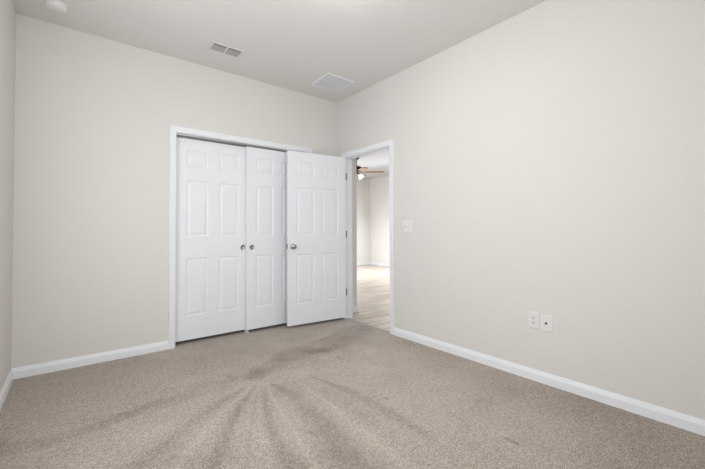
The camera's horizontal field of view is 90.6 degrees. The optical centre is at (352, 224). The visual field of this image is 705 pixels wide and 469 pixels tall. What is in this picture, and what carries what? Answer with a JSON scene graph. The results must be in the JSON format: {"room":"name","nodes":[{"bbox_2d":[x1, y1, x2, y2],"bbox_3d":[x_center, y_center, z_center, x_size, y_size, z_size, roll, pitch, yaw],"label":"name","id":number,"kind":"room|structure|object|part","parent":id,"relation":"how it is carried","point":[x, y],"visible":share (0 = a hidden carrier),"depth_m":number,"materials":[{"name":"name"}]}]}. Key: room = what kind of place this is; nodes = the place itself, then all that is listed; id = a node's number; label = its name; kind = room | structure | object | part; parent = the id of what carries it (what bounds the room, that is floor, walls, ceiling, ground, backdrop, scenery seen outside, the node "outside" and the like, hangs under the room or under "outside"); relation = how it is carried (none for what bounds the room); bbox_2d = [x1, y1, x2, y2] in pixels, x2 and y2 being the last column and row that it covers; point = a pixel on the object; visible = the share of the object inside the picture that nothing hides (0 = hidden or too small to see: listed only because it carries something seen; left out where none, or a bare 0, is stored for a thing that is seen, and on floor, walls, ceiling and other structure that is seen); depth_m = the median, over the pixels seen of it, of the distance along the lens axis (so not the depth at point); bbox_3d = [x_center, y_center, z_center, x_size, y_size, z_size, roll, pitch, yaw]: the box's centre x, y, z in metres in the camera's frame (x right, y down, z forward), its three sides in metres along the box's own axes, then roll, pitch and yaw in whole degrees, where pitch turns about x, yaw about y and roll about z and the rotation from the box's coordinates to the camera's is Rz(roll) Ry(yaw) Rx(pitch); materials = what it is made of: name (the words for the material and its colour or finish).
{"room":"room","nodes":[
{"label":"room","id":0,"kind":"room"},
{"bbox_2d":[0,0,15,391],"bbox_3d":[-1.393,-0.261,1.062,0.115,2.840,4.330,1,-1,-39],"label":"wall","id":1,"kind":"structure","parent":0,"point":[7,9],"depth_m":2.42,"materials":[{"name":"paint"}]},
{"bbox_2d":[0,369,12,409],"bbox_3d":[-1.338,1.118,1.077,0.014,0.083,4.100,1,-1,-39],"label":"baseboard","id":2,"kind":"structure","parent":1,"relation":"attached to","point":[4,391],"depth_m":2.41,"materials":[{"name":"white wood"}]},
{"bbox_2d":[11,14,336,379],"bbox_3d":[-1.445,-0.213,3.705,3.099,2.840,0.129,1,-1,-39],"label":"wall","id":3,"kind":"structure","parent":0,"point":[94,115],"depth_m":3.05,"materials":[{"name":"paint"}]},
{"bbox_2d":[175,137,245,341],"bbox_3d":[-1.483,0.152,3.710,0.755,2.045,0.040,1,-1,-39],"label":"door","id":4,"kind":"structure","parent":3,"relation":"in","point":[210,176],"depth_m":3.67,"materials":[{"name":"white wood"}]},
{"bbox_2d":[168,125,311,348],"bbox_3d":[-1.175,0.127,3.911,1.614,2.166,0.133,1,-1,-39],"label":"trim","id":5,"kind":"structure","parent":3,"relation":"attached to","point":[175,131],"depth_m":3.40,"materials":[{"name":"white wood"}]},
{"bbox_2d":[245,146,286,329],"bbox_3d":[-0.892,0.157,4.122,0.755,2.045,0.040,1,-1,-39],"label":"door","id":6,"kind":"structure","parent":3,"relation":"in","point":[265,169],"depth_m":4.01,"materials":[{"name":"white wood"}]},
{"bbox_2d":[177,136,243,146],"bbox_3d":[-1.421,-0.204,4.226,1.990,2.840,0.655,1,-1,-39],"label":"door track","id":7,"kind":"structure","parent":0,"point":[177,136],"depth_m":4.32,"materials":[{"name":"metal"}]},
{"bbox_2d":[13,0,545,178],"bbox_3d":[0.250,-1.655,5.578,8.289,0.100,9.300,1,-1,-39],"label":"ceiling","id":8,"kind":"structure","parent":0,"point":[288,44],"depth_m":2.97,"materials":[{"name":"white paint"}]},
{"bbox_2d":[44,0,67,13],"bbox_3d":[-2.226,-1.628,2.619,0.140,0.044,0.140,1,-1,-39],"label":"smoke detector","id":9,"kind":"object","parent":8,"relation":"attached to","point":[56,6],"visible":1,"depth_m":2.59,"materials":[{"name":"white plastic"}]},
{"bbox_2d":[207,41,244,58],"bbox_3d":[-1.192,-1.637,3.281,0.304,0.010,0.168,1,-1,-39],"label":"ceiling vent","id":10,"kind":"object","parent":8,"relation":"in","point":[214,46],"visible":1,"depth_m":3.28,"materials":[{"name":"white metal"}]},
{"bbox_2d":[310,73,354,91],"bbox_3d":[-0.234,-1.627,4.021,0.372,0.009,0.372,1,-1,-39],"label":"ceiling vent","id":11,"kind":"object","parent":8,"relation":"in","point":[329,81],"visible":1,"depth_m":4.00,"materials":[{"name":"white"}]},
{"bbox_2d":[357,157,383,178],"bbox_3d":[0.054,-1.299,8.081,1.180,0.520,1.226,1,-1,-39],"label":"ceiling fan","id":12,"kind":"object","parent":8,"relation":"hanging from","point":[359,169],"visible":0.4,"depth_m":8.05,"materials":[{"name":"brown wood"}]},
{"bbox_3d":[0.511,-1.210,8.107,0.435,0.022,0.132,0,-1,-1],"label":"blade","id":13,"kind":"part","parent":12,"relation":"part of","materials":[{"name":"brown wood"}]},
{"bbox_2d":[286,150,346,325],"bbox_3d":[-0.412,0.164,4.264,0.837,2.036,0.162,0,-1,-33],"label":"door","id":14,"kind":"structure","parent":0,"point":[316,183],"depth_m":4.22,"materials":[{"name":"white wood"}]},
{"bbox_2d":[0,318,704,468],"bbox_3d":[-0.338,1.179,2.333,3.144,0.001,4.820,1,-1,-39],"label":"floor","id":15,"kind":"structure","parent":0,"point":[340,393],"depth_m":2.12,"materials":[{"name":"carpet"}]},
{"bbox_2d":[357,178,369,262],"bbox_3d":[-1.350,-0.097,10.144,5.075,2.840,0.115,1,-1,-39],"label":"wall","id":16,"kind":"structure","parent":0,"point":[363,185],"depth_m":11.43,"materials":[{"name":"white paint"}]},
{"bbox_2d":[357,262,369,265],"bbox_3d":[-1.207,1.282,10.146,4.595,0.083,0.014,1,-1,-39],"label":"baseboard","id":17,"kind":"structure","parent":16,"relation":"attached to","point":[364,263],"depth_m":11.41,"materials":[{"name":"white wood"}]},
{"bbox_2d":[349,265,389,330],"bbox_3d":[1.022,1.312,7.091,4.915,0.096,7.570,1,-1,-39],"label":"floor","id":18,"kind":"structure","parent":0,"point":[373,281],"depth_m":6.00,"materials":[{"name":"brown wood"}]},
{"bbox_2d":[370,176,389,263],"bbox_3d":[2.984,-0.138,8.684,0.115,2.840,7.570,1,-1,-39],"label":"wall","id":19,"kind":"structure","parent":0,"point":[379,187],"depth_m":11.24,"materials":[{"name":"white paint"}]},
{"bbox_2d":[370,262,389,266],"bbox_3d":[2.938,1.240,8.619,0.014,0.083,7.570,1,-1,-39],"label":"baseboard","id":20,"kind":"structure","parent":19,"relation":"attached to","point":[371,263],"depth_m":11.18,"materials":[{"name":"white wood"}]},
{"bbox_2d":[337,0,704,419],"bbox_3d":[-0.294,-0.193,5.040,0.365,2.840,9.185,1,-1,-39],"label":"wall","id":21,"kind":"structure","parent":0,"point":[549,160],"depth_m":2.50,"materials":[{"name":"paint"}]},
{"bbox_2d":[353,306,357,312],"bbox_3d":[-1.521,1.220,6.664,0.264,0.083,5.071,1,-1,-39],"label":"baseboard","id":22,"kind":"structure","parent":21,"relation":"attached to","point":[355,308],"depth_m":4.83,"materials":[{"name":"white wood"}]},
{"bbox_2d":[341,139,393,334],"bbox_3d":[0.203,0.144,4.211,0.151,2.134,0.938,1,-1,-39],"label":"trim","id":23,"kind":"structure","parent":21,"relation":"attached to","point":[386,145],"depth_m":4.31,"materials":[{"name":"white wood"}]},
{"bbox_3d":[0.255,0.144,4.253,0.018,2.134,0.938,1,-1,-39],"label":"hall casing","id":24,"kind":"part","parent":23,"relation":"part of","materials":[{"name":"white wood"}]},
{"bbox_2d":[403,220,412,232],"bbox_3d":[0.571,0.027,3.641,0.022,0.130,0.130,1,-1,-39],"label":"light switch","id":25,"kind":"object","parent":21,"relation":"attached to","point":[407,225],"visible":1,"depth_m":3.63,"materials":[{"name":"white plastic"}]},
{"bbox_2d":[528,311,538,328],"bbox_3d":[1.371,0.727,2.639,0.008,0.122,0.080,1,-1,-39],"label":"power outlet","id":26,"kind":"object","parent":21,"relation":"attached to","point":[533,317],"visible":1,"depth_m":2.64,"materials":[{"name":"white plastic"}]},
{"bbox_2d":[541,314,551,332],"bbox_3d":[1.424,0.732,2.565,0.016,0.122,0.080,1,-1,-39],"label":"outlet","id":27,"kind":"object","parent":21,"relation":"attached to","point":[546,320],"visible":1,"depth_m":2.56,"materials":[{"name":"white plastic"}]},
{"bbox_2d":[393,327,704,435],"bbox_3d":[1.075,1.145,2.999,0.014,0.083,4.100,1,-1,-39],"label":"baseboard","id":28,"kind":"structure","parent":21,"relation":"attached to","point":[677,419],"depth_m":2.42,"materials":[{"name":"white wood"}]}
]}

